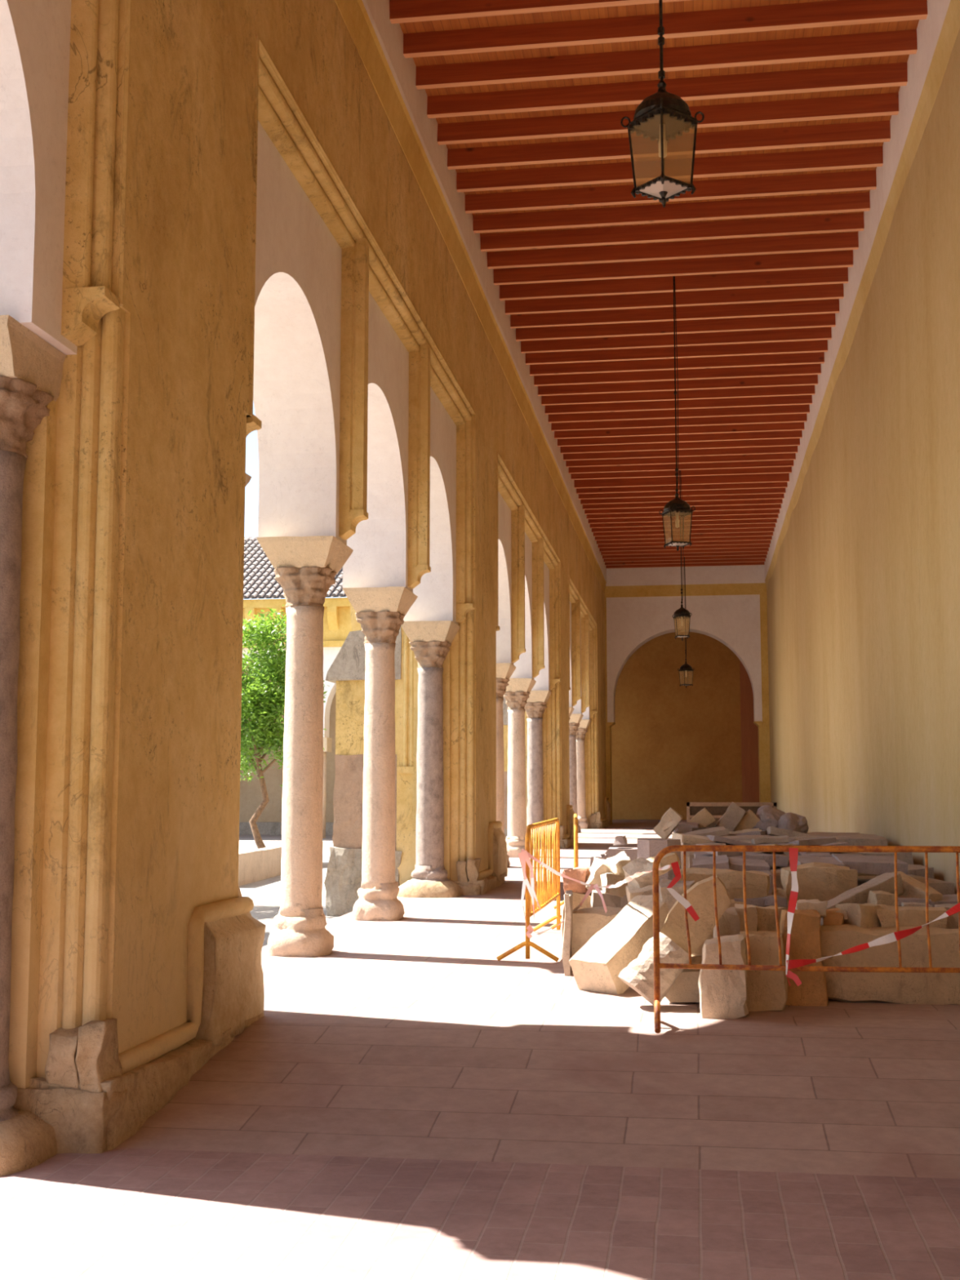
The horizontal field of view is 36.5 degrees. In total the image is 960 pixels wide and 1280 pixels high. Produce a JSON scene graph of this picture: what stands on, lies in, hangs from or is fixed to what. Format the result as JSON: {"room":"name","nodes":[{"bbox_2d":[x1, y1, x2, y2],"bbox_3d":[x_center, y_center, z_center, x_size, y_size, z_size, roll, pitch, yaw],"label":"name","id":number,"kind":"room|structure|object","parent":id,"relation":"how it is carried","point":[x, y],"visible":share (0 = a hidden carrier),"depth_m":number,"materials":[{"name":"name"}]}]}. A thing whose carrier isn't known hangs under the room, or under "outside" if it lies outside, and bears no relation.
{"room":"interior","nodes":[
{"label":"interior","id":0,"kind":"room"},
{"bbox_2d":[239,835,340,946],"bbox_3d":[-27.216,5.790,34.424,55.980,1.320,79.000,-1,-6,8],"label":"ground","id":1,"kind":"structure","parent":0,"point":[265,894],"depth_m":24.95,"materials":[{"name":"stone"}]},
{"bbox_2d":[238,840,323,885],"bbox_3d":[-4.139,4.528,29.611,0.347,0.663,8.028,-1,-6,5],"label":"stone kerb","id":2,"kind":"object","parent":1,"relation":"on","point":[261,864],"visible":0.23,"depth_m":27.51,"materials":[{"name":"stone"}]},
{"bbox_2d":[240,604,329,848],"bbox_3d":[-5.180,2.187,34.014,3.297,5.988,3.142,0,-6,2],"label":"tree","id":3,"kind":"object","parent":1,"relation":"on","point":[258,738],"visible":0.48,"depth_m":33.51,"materials":[{"name":"green plant"}]},
{"bbox_2d":[239,536,351,838],"bbox_3d":[-10.400,1.406,55.410,28.500,12.109,7.430,-1,-6,8],"label":"building","id":4,"kind":"object","parent":1,"relation":"on","point":[260,581],"visible":0.09,"depth_m":54.15,"materials":[{"name":"yellow paint"}]},
{"bbox_2d":[0,0,611,1153],"bbox_3d":[-0.963,-0.614,20.788,2.272,10.950,58.487,-1,-6,8],"label":"wall","id":5,"kind":"structure","parent":0,"point":[211,209],"depth_m":8.96,"materials":[{"name":"paint"}]},
{"bbox_2d":[334,0,606,592],"bbox_3d":[0.026,-5.160,21.034,0.121,1.119,58.300,-1,-6,8],"label":"trim","id":6,"kind":"structure","parent":5,"relation":"attached to","point":[379,42],"depth_m":18.16,"materials":[{"name":"yellow paint"}]},
{"bbox_2d":[0,819,959,1279],"bbox_3d":[3.798,4.755,29.933,6.720,1.733,79.000,-1,-6,8],"label":"floor","id":7,"kind":"structure","parent":0,"point":[406,1100],"depth_m":7.21,"materials":[{"name":"tile"}]},
{"bbox_2d":[0,315,66,1176],"bbox_3d":[-2.501,0.634,7.255,0.883,4.362,0.788,-1,-6,8],"label":"stone column","id":8,"kind":"structure","parent":7,"relation":"on","point":[31,368],"depth_m":7.22,"materials":[{"name":"grey stone"}]},
{"bbox_2d":[256,535,353,956],"bbox_3d":[-1.609,1.109,13.265,0.716,4.028,0.787,-1,-6,8],"label":"stone column","id":9,"kind":"structure","parent":7,"relation":"on","point":[306,567],"depth_m":13.13,"materials":[{"name":"stone"}]},
{"bbox_2d":[342,586,417,920],"bbox_3d":[-1.136,1.430,16.455,0.714,3.987,0.789,-1,-6,8],"label":"stone column","id":10,"kind":"structure","parent":7,"relation":"on","point":[380,612],"depth_m":16.32,"materials":[{"name":"stone"}]},
{"bbox_2d":[396,620,462,897],"bbox_3d":[-0.684,1.746,19.595,0.867,3.944,0.786,-1,-6,8],"label":"stone column","id":11,"kind":"structure","parent":7,"relation":"on","point":[430,642],"depth_m":19.45,"materials":[{"name":"grey stone"}]},
{"bbox_2d":[496,662,515,866],"bbox_3d":[0.246,2.368,25.786,0.715,3.866,0.786,-1,-6,8],"label":"stone column","id":12,"kind":"structure","parent":7,"relation":"on","point":[504,671],"depth_m":25.69,"materials":[{"name":"stone"}]},
{"bbox_2d":[503,678,536,857],"bbox_3d":[0.733,2.698,29.061,0.715,3.823,0.782,-1,-6,8],"label":"stone column","id":13,"kind":"structure","parent":7,"relation":"on","point":[517,694],"depth_m":28.93,"materials":[{"name":"stone"}]},
{"bbox_2d":[496,817,561,961],"bbox_3d":[0.602,2.278,13.645,0.539,1.184,2.441,-1,-6,9],"label":"crowd barrier","id":14,"kind":"object","parent":7,"relation":"on","point":[550,891],"visible":0.95,"depth_m":13.44,"materials":[{"name":"yellow paint"}]},
{"bbox_2d":[520,848,671,888],"bbox_3d":[1.028,1.775,10.919,0.519,0.332,3.327,2,-6,-15],"label":"tape","id":15,"kind":"object","parent":14,"relation":"attached to","point":[628,879],"visible":0.95,"depth_m":11.89,"materials":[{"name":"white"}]},
{"bbox_2d":[524,690,551,848],"bbox_3d":[1.223,3.032,32.380,0.723,3.780,0.793,-1,-6,8],"label":"stone column","id":16,"kind":"structure","parent":7,"relation":"on","point":[535,705],"depth_m":32.27,"materials":[{"name":"grey stone"}]},
{"bbox_2d":[551,813,577,928],"bbox_3d":[1.068,2.527,16.192,0.539,1.162,2.348,0,-6,4],"label":"crowd barrier","id":17,"kind":"object","parent":7,"relation":"on","point":[575,819],"visible":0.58,"depth_m":15.07,"materials":[{"name":"yellow paint"}]},
{"bbox_2d":[561,889,573,976],"bbox_3d":[0.723,2.390,11.864,0.105,0.675,0.587,-1,-6,8],"label":"stone block","id":18,"kind":"object","parent":7,"relation":"on","point":[568,896],"visible":0.83,"depth_m":11.61,"materials":[{"name":"stone"}]},
{"bbox_2d":[568,713,583,832],"bbox_3d":[2.579,3.953,41.535,0.716,3.660,0.784,-1,-6,8],"label":"stone column","id":19,"kind":"structure","parent":7,"relation":"on","point":[575,720],"depth_m":41.42,"materials":[{"name":"grey stone"}]},
{"bbox_2d":[560,892,591,941],"bbox_3d":[0.901,2.535,13.018,0.322,0.593,0.537,-1,-6,8],"label":"stone block","id":20,"kind":"object","parent":7,"relation":"on","point":[577,897],"visible":0.11,"depth_m":12.79,"materials":[{"name":"stone"}]},
{"bbox_2d":[562,866,589,893],"bbox_3d":[0.869,2.153,13.038,0.234,0.239,0.386,-1,-6,8],"label":"stone block","id":21,"kind":"object","parent":20,"relation":"on","point":[580,873],"visible":0.75,"depth_m":12.86,"materials":[{"name":"stone"}]},
{"bbox_2d":[575,719,591,829],"bbox_3d":[3.045,4.268,44.667,0.716,3.620,0.789,-1,-6,8],"label":"stone column","id":22,"kind":"structure","parent":7,"relation":"on","point":[582,729],"depth_m":44.52,"materials":[{"name":"stone"}]},
{"bbox_2d":[571,906,622,971],"bbox_3d":[1.076,2.475,11.988,0.698,0.527,0.463,-1,-6,8],"label":"stone block","id":23,"kind":"object","parent":7,"relation":"on","point":[587,922],"visible":0.26,"depth_m":11.83,"materials":[{"name":"stone"}]},
{"bbox_2d":[590,889,628,908],"bbox_3d":[1.242,2.489,12.863,0.513,0.633,0.763,-1,-6,8],"label":"stone block","id":24,"kind":"object","parent":7,"relation":"on","point":[615,901],"visible":0.11,"depth_m":12.56,"materials":[{"name":"stone"}]},
{"bbox_2d":[585,857,618,893],"bbox_3d":[1.064,2.106,12.834,0.312,0.372,0.353,0,-6,2],"label":"stone block","id":25,"kind":"object","parent":24,"relation":"on","point":[599,866],"visible":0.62,"depth_m":12.70,"materials":[{"name":"stone"}]},
{"bbox_2d":[600,872,627,897],"bbox_3d":[1.175,2.144,12.711,0.303,0.234,0.315,2,-6,-19],"label":"stone block","id":26,"kind":"object","parent":24,"relation":"on","point":[608,878],"visible":0.67,"depth_m":12.56,"materials":[{"name":"stone"}]},
{"bbox_2d":[606,850,631,877],"bbox_3d":[1.240,2.006,12.918,0.220,0.260,0.342,1,-6,-10],"label":"stone block","id":27,"kind":"object","parent":26,"relation":"on","point":[620,860],"visible":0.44,"depth_m":12.80,"materials":[{"name":"stone"}]},
{"bbox_2d":[568,894,669,994],"bbox_3d":[1.100,2.292,10.951,0.381,0.710,0.942,-6,-8,44],"label":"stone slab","id":28,"kind":"object","parent":7,"relation":"on","point":[597,966],"visible":0.77,"depth_m":10.74,"materials":[{"name":"stone"}]},
{"bbox_2d":[626,884,652,902],"bbox_3d":[1.316,2.058,11.627,0.296,0.231,0.513,-1,-6,5],"label":"stone block","id":29,"kind":"object","parent":28,"relation":"on","point":[632,891],"visible":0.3,"depth_m":11.45,"materials":[{"name":"stone"}]},
{"bbox_2d":[622,857,659,888],"bbox_3d":[1.311,1.918,11.788,0.276,0.297,0.422,0,-6,-5],"label":"stone block","id":30,"kind":"object","parent":29,"relation":"on","point":[640,864],"visible":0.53,"depth_m":11.76,"materials":[{"name":"stone"}]},
{"bbox_2d":[658,879,694,910],"bbox_3d":[1.516,2.013,11.247,0.288,0.328,0.410,-1,-6,8],"label":"stone block","id":31,"kind":"object","parent":28,"relation":"on","point":[665,895],"visible":0.37,"depth_m":11.08,"materials":[{"name":"stone"}]},
{"bbox_2d":[604,847,637,861],"bbox_3d":[1.617,2.804,16.994,0.574,0.755,0.514,-1,-6,8],"label":"stone block","id":32,"kind":"object","parent":7,"relation":"on","point":[632,852],"visible":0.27,"depth_m":16.78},
{"bbox_2d":[617,932,692,1005],"bbox_3d":[1.203,2.260,9.992,0.508,0.506,0.323,2,-6,-14],"label":"stone block","id":33,"kind":"object","parent":7,"relation":"on","point":[638,975],"visible":0.74,"depth_m":9.87,"materials":[{"name":"stone"}]},
{"bbox_2d":[636,839,680,879],"bbox_3d":[1.949,2.616,15.800,0.469,0.904,0.470,-1,-6,8],"label":"stone block","id":34,"kind":"object","parent":7,"relation":"on","point":[646,848],"visible":0.27,"depth_m":15.63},
{"bbox_2d":[646,852,680,875],"bbox_3d":[1.598,2.182,13.811,0.608,0.340,0.548,-1,-6,9],"label":"stone block","id":35,"kind":"object","parent":7,"relation":"on","point":[669,858],"visible":0.25,"depth_m":13.54,"materials":[{"name":"stone"}]},
{"bbox_2d":[665,968,700,1002],"bbox_3d":[1.455,2.431,10.301,0.409,0.230,0.408,-1,-6,8],"label":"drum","id":36,"kind":"object","parent":7,"relation":"on","point":[685,988],"visible":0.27,"depth_m":10.10,"materials":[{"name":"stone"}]},
{"bbox_2d":[688,953,702,964],"bbox_3d":[1.447,2.313,10.425,0.308,0.137,0.336,-1,-6,8],"label":"stone block","id":37,"kind":"object","parent":36,"relation":"on","point":[696,959],"visible":0.12,"depth_m":10.26,"materials":[{"name":"stone"}]},
{"bbox_2d":[660,875,730,954],"bbox_3d":[1.511,1.970,10.260,0.513,0.616,0.380,-1,-6,8],"label":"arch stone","id":38,"kind":"object","parent":37,"relation":"on","point":[700,895],"visible":0.66,"depth_m":10.08,"materials":[{"name":"stone"}]},
{"bbox_2d":[693,898,743,955],"bbox_3d":[1.876,2.377,11.667,0.574,0.671,0.639,-1,-6,8],"label":"stone block","id":39,"kind":"object","parent":7,"relation":"on","point":[698,951],"visible":0.02,"depth_m":11.38,"materials":[{"name":"stone"}]},
{"bbox_2d":[733,893,787,907],"bbox_3d":[2.289,2.121,11.929,0.460,0.108,0.826,-1,-6,8],"label":"stone block","id":40,"kind":"object","parent":39,"relation":"on","point":[768,900],"visible":0.56,"depth_m":11.55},
{"bbox_2d":[679,867,769,899],"bbox_3d":[1.998,2.027,11.991,0.765,0.274,0.632,-1,-6,8],"label":"stone block","id":41,"kind":"object","parent":40,"relation":"on","point":[757,882],"visible":0.48,"depth_m":11.68,"materials":[{"name":"stone"}]},
{"bbox_2d":[697,934,748,1018],"bbox_3d":[1.616,2.249,9.673,0.329,0.570,0.366,-1,-6,8],"label":"stone block","id":42,"kind":"object","parent":7,"relation":"on","point":[722,993],"visible":0.87,"depth_m":9.51,"materials":[{"name":"stone"}]},
{"bbox_2d":[680,834,771,869],"bbox_3d":[3.146,2.923,18.737,1.337,0.849,1.830,-1,-6,8],"label":"stone block","id":43,"kind":"object","parent":7,"relation":"on","point":[743,837],"visible":0.05,"depth_m":17.98,"materials":[{"name":"stone"}]},
{"bbox_3d":[2.841,2.608,18.966,0.546,0.140,1.512,0,-5,7],"label":"paving slab","id":44,"kind":"object","parent":43,"relation":"on","visible":0},
{"bbox_2d":[684,826,729,835],"bbox_3d":[2.903,2.471,18.619,0.518,0.165,0.417,0,-6,2],"label":"stone fragment","id":45,"kind":"object","parent":44,"relation":"on","point":[716,831],"visible":0.67,"depth_m":18.48,"materials":[{"name":"stone"}]},
{"bbox_2d":[713,906,740,937],"bbox_3d":[1.817,2.292,10.741,0.238,0.624,0.398,-1,-6,8],"label":"stone block","id":46,"kind":"object","parent":7,"relation":"on","point":[729,922],"visible":0.24,"depth_m":10.61,"materials":[{"name":"stone"}]},
{"bbox_2d":[734,903,757,931],"bbox_3d":[1.992,2.107,10.918,0.178,0.239,0.338,-1,-6,8],"label":"stone block","id":47,"kind":"object","parent":46,"relation":"on","point":[752,915],"visible":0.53,"depth_m":10.78,"materials":[{"name":"stone"}]},
{"bbox_2d":[686,802,777,827],"bbox_3d":[3.923,3.122,22.689,1.379,1.176,0.440,-1,-6,8],"label":"chest","id":48,"kind":"object","parent":7,"relation":"on","point":[717,810],"visible":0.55,"depth_m":22.58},
{"bbox_2d":[688,852,789,867],"bbox_3d":[3.039,2.798,16.941,1.228,0.762,1.650,-1,-6,8],"label":"stone block","id":49,"kind":"object","parent":7,"relation":"on","point":[691,855],"visible":0.05,"depth_m":16.26,"materials":[{"name":"stone"}]},
{"bbox_2d":[680,841,725,856],"bbox_3d":[2.627,2.441,17.192,0.482,0.143,1.503,-2,-5,6],"label":"paving slab","id":50,"kind":"object","parent":49,"relation":"on","point":[716,842],"visible":0.16,"depth_m":16.57,"materials":[{"name":"stone"}]},
{"bbox_2d":[671,832,715,844],"bbox_3d":[2.489,2.320,16.872,0.454,0.174,0.382,1,-6,-9],"label":"stone fragment","id":51,"kind":"object","parent":50,"relation":"on","point":[686,838],"visible":0.71,"depth_m":16.70,"materials":[{"name":"stone"}]},
{"bbox_3d":[3.054,2.464,17.226,0.459,0.142,1.516,1,-5,9],"label":"paving slab","id":52,"kind":"object","parent":49,"relation":"on","visible":0},
{"bbox_2d":[751,835,789,844],"bbox_3d":[3.366,2.330,16.941,0.421,0.116,0.459,-1,-6,5],"label":"stone fragment","id":53,"kind":"object","parent":52,"relation":"on","point":[769,839],"visible":0.96,"depth_m":16.73,"materials":[{"name":"stone"}]},
{"bbox_2d":[739,930,787,1011],"bbox_3d":[1.940,2.268,9.979,0.333,0.544,0.404,-1,-6,8],"label":"stone block","id":54,"kind":"object","parent":7,"relation":"on","point":[766,990],"visible":0.7,"depth_m":9.80,"materials":[{"name":"stone"}]},
{"bbox_2d":[754,905,784,932],"bbox_3d":[2.178,2.130,10.983,0.235,0.257,0.343,-1,-6,8],"label":"stone block","id":55,"kind":"object","parent":7,"relation":"on","point":[766,915],"visible":0.43,"depth_m":10.84,"materials":[{"name":"stone"}]},
{"bbox_2d":[769,868,782,887],"bbox_3d":[2.676,2.578,14.169,1.125,0.691,1.025,-1,-6,8],"label":"stone block","id":56,"kind":"object","parent":7,"relation":"on","point":[778,871],"visible":0.02,"depth_m":13.69,"materials":[{"name":"stone"}]},
{"bbox_2d":[692,854,729,869],"bbox_3d":[2.155,2.105,13.584,0.346,0.164,1.010,-1,-6,8],"label":"paving slab","id":57,"kind":"object","parent":56,"relation":"on","point":[722,861],"visible":0.65,"depth_m":13.28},
{"bbox_2d":[728,857,769,871],"bbox_3d":[2.515,2.134,13.683,0.370,0.141,0.914,-1,-6,8],"label":"paving slab","id":58,"kind":"object","parent":56,"relation":"on","point":[735,864],"visible":0.53,"depth_m":13.32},
{"bbox_2d":[745,851,787,866],"bbox_3d":[2.872,2.201,14.739,0.430,0.143,0.905,-1,-6,8],"label":"paving slab","id":59,"kind":"object","parent":56,"relation":"on","point":[781,860],"visible":0.57,"depth_m":14.30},
{"bbox_2d":[779,909,828,1006],"bbox_3d":[2.270,2.238,10.256,0.332,0.679,0.440,-1,-6,8],"label":"stone block","id":60,"kind":"object","parent":7,"relation":"on","point":[805,938],"visible":0.6,"depth_m":10.06,"materials":[{"name":"orange stone"}]},
{"bbox_2d":[795,898,827,917],"bbox_3d":[2.375,1.936,10.471,0.238,0.140,0.323,0,-6,4],"label":"stone block","id":61,"kind":"object","parent":60,"relation":"on","point":[815,904],"visible":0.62,"depth_m":10.33,"materials":[{"name":"stone"}]},
{"bbox_2d":[652,844,959,1033],"bbox_3d":[2.319,1.855,9.074,2.463,1.134,0.539,-1,-6,6],"label":"crowd barrier","id":62,"kind":"object","parent":7,"relation":"on","point":[684,848],"visible":0.98,"depth_m":9.14,"materials":[{"name":"metal"}]},
{"bbox_2d":[666,861,699,920],"bbox_3d":[1.284,1.584,9.181,0.206,0.369,0.061,-2,-6,16],"label":"tape","id":63,"kind":"object","parent":62,"relation":"attached to","point":[675,866],"visible":1,"depth_m":9.17,"materials":[{"name":"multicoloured plastic"}]},
{"bbox_2d":[786,848,798,985],"bbox_3d":[1.940,1.718,9.044,0.090,0.845,0.055,-1,-6,8],"label":"tape","id":64,"kind":"object","parent":62,"relation":"hanging from","point":[793,852],"visible":1,"depth_m":9.06,"materials":[{"name":"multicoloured plastic"}]},
{"bbox_2d":[786,902,959,968],"bbox_3d":[2.550,1.763,8.939,1.322,0.527,0.073,-1,-6,8],"label":"tape","id":65,"kind":"object","parent":62,"relation":"attached to","point":[897,935],"visible":1,"depth_m":8.95,"materials":[{"name":"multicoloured plastic"}]},
{"bbox_2d":[806,831,859,834],"bbox_3d":[4.737,3.103,20.414,1.295,0.800,1.825,-1,-6,8],"label":"stone block","id":66,"kind":"object","parent":7,"relation":"on","point":[811,833],"visible":0.04,"depth_m":20.63,"materials":[{"name":"stone"}]},
{"bbox_3d":[4.231,2.775,20.578,0.610,0.147,1.507,-3,-5,7],"label":"paving slab","id":67,"kind":"object","parent":66,"relation":"on","visible":0},
{"bbox_2d":[752,804,785,831],"bbox_3d":[4.062,2.549,20.394,0.546,0.468,0.648,-5,-8,37],"label":"boulder","id":68,"kind":"object","parent":67,"relation":"on","point":[768,815],"visible":0.42,"depth_m":20.18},
{"bbox_2d":[777,812,808,833],"bbox_3d":[4.310,2.538,20.019,0.415,0.334,0.586,1,-6,-7],"label":"boulder","id":69,"kind":"object","parent":67,"relation":"on","point":[788,820],"visible":0.75,"depth_m":19.81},
{"bbox_2d":[789,832,887,845],"bbox_3d":[4.456,2.903,18.545,1.286,0.850,1.830,-1,-6,8],"label":"stone block","id":70,"kind":"object","parent":7,"relation":"on","point":[853,839],"visible":0.2,"depth_m":17.79,"materials":[{"name":"stone"}]},
{"bbox_3d":[4.289,2.640,19.055,0.390,0.148,1.513,1,-5,8],"label":"paving slab","id":71,"kind":"object","parent":70,"relation":"on","visible":0},
{"bbox_2d":[766,826,808,836],"bbox_3d":[3.905,2.461,18.475,0.513,0.209,0.468,-1,-6,6],"label":"stone fragment","id":72,"kind":"object","parent":71,"relation":"on","point":[773,831],"visible":0.6,"depth_m":18.26,"materials":[{"name":"stone"}]},
{"bbox_2d":[858,852,913,864],"bbox_3d":[4.276,2.778,16.760,1.228,0.762,1.650,-1,-6,8],"label":"stone block","id":73,"kind":"object","parent":7,"relation":"on","point":[907,857],"visible":0.02,"depth_m":15.96,"materials":[{"name":"stone"}]},
{"bbox_3d":[3.893,2.469,17.201,0.336,0.142,1.510,0,-5,9],"label":"paving slab","id":74,"kind":"object","parent":73,"relation":"on","visible":0},
{"bbox_2d":[784,836,836,845],"bbox_3d":[3.791,2.331,16.772,0.520,0.123,0.372,2,-7,-20],"label":"stone fragment","id":75,"kind":"object","parent":74,"relation":"on","point":[820,840],"visible":0.83,"depth_m":16.62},
{"bbox_2d":[820,924,959,1004],"bbox_3d":[3.067,2.305,10.346,1.313,0.557,0.527,-1,-6,8],"label":"stone block","id":76,"kind":"object","parent":7,"relation":"on","point":[904,988],"visible":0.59,"depth_m":10.13,"materials":[{"name":"stone"}]},
{"bbox_2d":[822,907,844,925],"bbox_3d":[2.547,2.038,10.504,0.164,0.189,0.271,-1,-6,10],"label":"stone block","id":77,"kind":"object","parent":76,"relation":"on","point":[833,917],"visible":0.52,"depth_m":10.39,"materials":[{"name":"orange stone"}]},
{"bbox_2d":[835,902,881,928],"bbox_3d":[2.752,2.019,10.543,0.230,0.241,0.314,2,-7,-20],"label":"stone block","id":78,"kind":"object","parent":76,"relation":"on","point":[864,915],"visible":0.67,"depth_m":10.44,"materials":[{"name":"stone"}]},
{"bbox_2d":[876,904,946,928],"bbox_3d":[3.133,2.028,10.603,0.527,0.204,0.443,-1,-6,8],"label":"stone block","id":79,"kind":"object","parent":76,"relation":"on","point":[908,916],"visible":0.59,"depth_m":10.41,"materials":[{"name":"stone"}]},
{"bbox_2d":[857,864,933,879],"bbox_3d":[4.043,2.680,15.225,1.235,0.695,1.324,-1,-6,8],"label":"stone block","id":80,"kind":"object","parent":7,"relation":"on","point":[913,869],"visible":0.05,"depth_m":14.58,"materials":[{"name":"stone"}]},
{"bbox_2d":[857,874,955,894],"bbox_3d":[3.863,2.587,13.990,1.234,0.638,1.032,-1,-6,8],"label":"stone block","id":81,"kind":"object","parent":7,"relation":"on","point":[944,887],"visible":0.1,"depth_m":13.51,"materials":[{"name":"stone"}]},
{"bbox_3d":[2.818,2.475,12.176,0.688,0.565,0.750,-1,-6,8],"label":"stone block","id":82,"kind":"object","parent":7,"relation":"on","visible":0},
{"bbox_2d":[780,862,857,901],"bbox_3d":[2.867,2.084,12.343,0.615,0.380,0.602,-1,-6,8],"label":"stone block","id":83,"kind":"object","parent":82,"relation":"on","point":[822,882],"visible":0.57,"depth_m":12.07,"materials":[{"name":"stone"}]},
{"bbox_3d":[3.406,2.393,11.259,1.225,0.540,0.788,-1,-6,8],"label":"stone block","id":84,"kind":"object","parent":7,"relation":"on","visible":0},
{"bbox_2d":[820,872,903,925],"bbox_3d":[2.973,2.060,11.486,1.011,0.414,0.168,5,-8,-38],"label":"trim","id":85,"kind":"structure","parent":84,"relation":"on","point":[885,882],"depth_m":11.52,"materials":[{"name":"stone"}]},
{"bbox_2d":[866,890,894,906],"bbox_3d":[3.108,2.024,11.254,0.202,0.161,0.264,-1,-6,8],"label":"stone block","id":86,"kind":"object","parent":84,"relation":"on","point":[875,897],"visible":0.56,"depth_m":11.14,"materials":[{"name":"stone"}]},
{"bbox_2d":[893,871,942,902],"bbox_3d":[3.502,2.042,11.768,0.155,0.320,0.534,3,-7,-25],"label":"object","id":87,"kind":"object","parent":84,"relation":"on","point":[912,887],"depth_m":11.67,"materials":[{"name":"stone"}]},
{"bbox_2d":[389,0,927,568],"bbox_3d":[3.758,-4.650,30.947,7.200,0.460,79.000,-1,-6,8],"label":"ceiling","id":88,"kind":"structure","parent":0,"point":[528,100],"depth_m":19.58,"materials":[{"name":"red wood"}]},
{"bbox_2d":[620,0,704,207],"bbox_3d":[1.182,-4.859,9.596,0.386,4.134,0.386,5,-8,-36],"label":"hanging lantern","id":89,"kind":"object","parent":88,"relation":"hanging from","point":[663,115],"visible":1,"depth_m":9.38,"materials":[{"name":"black metal"}]},
{"bbox_2d":[659,275,695,551],"bbox_3d":[2.893,-3.466,21.535,0.409,4.358,0.409,1,-6,-14],"label":"lantern","id":90,"kind":"object","parent":88,"relation":"hanging from","point":[677,507],"visible":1,"depth_m":21.40,"materials":[{"name":"black metal"}]},
{"bbox_2d":[672,470,691,640],"bbox_3d":[4.762,-2.113,34.491,0.409,4.290,0.409,0,-6,0],"label":"lantern","id":91,"kind":"object","parent":88,"relation":"hanging from","point":[681,613],"visible":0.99,"depth_m":34.33,"materials":[{"name":"black metal"}]},
{"bbox_2d":[611,631,742,819],"bbox_3d":[7.418,2.663,54.426,7.200,9.600,0.600,-1,-6,8],"label":"wall","id":92,"kind":"structure","parent":0,"point":[673,745],"depth_m":54.06,"materials":[{"name":"paint"}]},
{"bbox_2d":[604,594,770,823],"bbox_3d":[6.562,2.118,49.335,6.600,9.600,0.980,-1,-6,8],"label":"wall","id":93,"kind":"structure","parent":0,"point":[740,622],"depth_m":49.03,"materials":[{"name":"white paint"}]},
{"bbox_2d":[604,582,766,597],"bbox_3d":[6.925,-1.676,49.220,5.430,0.380,0.100,-1,-6,8],"label":"trim","id":94,"kind":"structure","parent":93,"relation":"attached to","point":[751,588],"depth_m":49.16,"materials":[{"name":"yellow paint"}]},
{"bbox_2d":[605,564,765,586],"bbox_3d":[6.937,-2.275,49.262,5.340,0.820,0.140,-1,-6,8],"label":"trim","id":95,"kind":"structure","parent":93,"relation":"attached to","point":[749,574],"depth_m":49.17,"materials":[{"name":"paint"}]},
{"bbox_2d":[739,660,759,802],"bbox_3d":[9.962,2.354,51.540,1.320,9.600,4.400,-1,-6,8],"label":"wall","id":96,"kind":"structure","parent":0,"point":[749,732],"depth_m":51.75,"materials":[{"name":"red paint"}]},
{"bbox_2d":[766,28,959,893],"bbox_3d":[5.364,-0.748,19.769,0.029,10.600,58.300,-1,-6,8],"label":"wall","id":97,"kind":"structure","parent":0,"point":[863,592],"depth_m":18.27,"materials":[{"name":"paint"}]},
{"bbox_2d":[764,0,959,590],"bbox_3d":[5.342,-5.247,20.254,0.100,1.108,58.300,-1,-6,8],"label":"trim","id":98,"kind":"structure","parent":97,"relation":"attached to","point":[936,34],"depth_m":18.18,"materials":[{"name":"paint"}]},
{"bbox_3d":[3.427,3.124,20.606,1.342,0.801,1.825,-1,-6,8],"label":"stone block","id":99,"kind":"object","parent":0,"visible":0},
{"bbox_3d":[3.094,2.774,20.746,0.643,0.144,1.510,-2,-5,5],"label":"paving slab","id":100,"kind":"object","parent":99,"relation":"on","visible":0},
{"bbox_2d":[653,807,682,839],"bbox_3d":[2.621,2.560,20.285,0.410,0.458,0.426,-1,-6,7],"label":"stone block","id":101,"kind":"object","parent":100,"relation":"on","point":[671,814],"visible":0.91,"depth_m":20.09,"materials":[{"name":"stone"}]},
{"bbox_2d":[687,807,715,827],"bbox_3d":[3.063,2.553,20.312,0.450,0.434,0.436,-1,-6,6],"label":"stone block","id":102,"kind":"object","parent":100,"relation":"on","point":[704,818],"visible":0.6,"depth_m":20.11,"materials":[{"name":"stone"}]},
{"bbox_3d":[3.684,2.798,20.757,0.553,0.140,1.506,0,-5,8],"label":"paving slab","id":103,"kind":"object","parent":99,"relation":"on","visible":0},
{"bbox_2d":[715,801,746,831],"bbox_3d":[3.486,2.537,20.360,0.456,0.549,0.432,-1,-6,9],"label":"stone block","id":104,"kind":"object","parent":103,"relation":"on","point":[731,819],"visible":0.65,"depth_m":20.18,"materials":[{"name":"stone"}]},
{"bbox_2d":[733,808,759,831],"bbox_3d":[3.716,2.579,20.415,0.413,0.418,0.429,-1,-6,9],"label":"stone block","id":105,"kind":"object","parent":103,"relation":"on","point":[749,820],"visible":0.6,"depth_m":20.22,"materials":[{"name":"stone"}]},
{"bbox_3d":[3.705,2.542,12.955,1.234,0.521,0.844,-1,-6,8],"label":"stone block","id":106,"kind":"object","parent":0,"visible":0},
{"bbox_2d":[797,855,844,866],"bbox_3d":[3.139,2.095,13.541,0.394,0.141,1.010,-1,-6,8],"label":"paving slab","id":107,"kind":"object","parent":106,"relation":"on","point":[802,860],"visible":0.4,"depth_m":13.57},
{"bbox_2d":[832,853,907,875],"bbox_3d":[3.644,2.101,13.669,0.601,0.155,1.006,-1,-6,8],"label":"paving slab","id":108,"kind":"object","parent":106,"relation":"on","point":[868,864],"visible":0.69,"depth_m":13.20,"materials":[{"name":"stone"}]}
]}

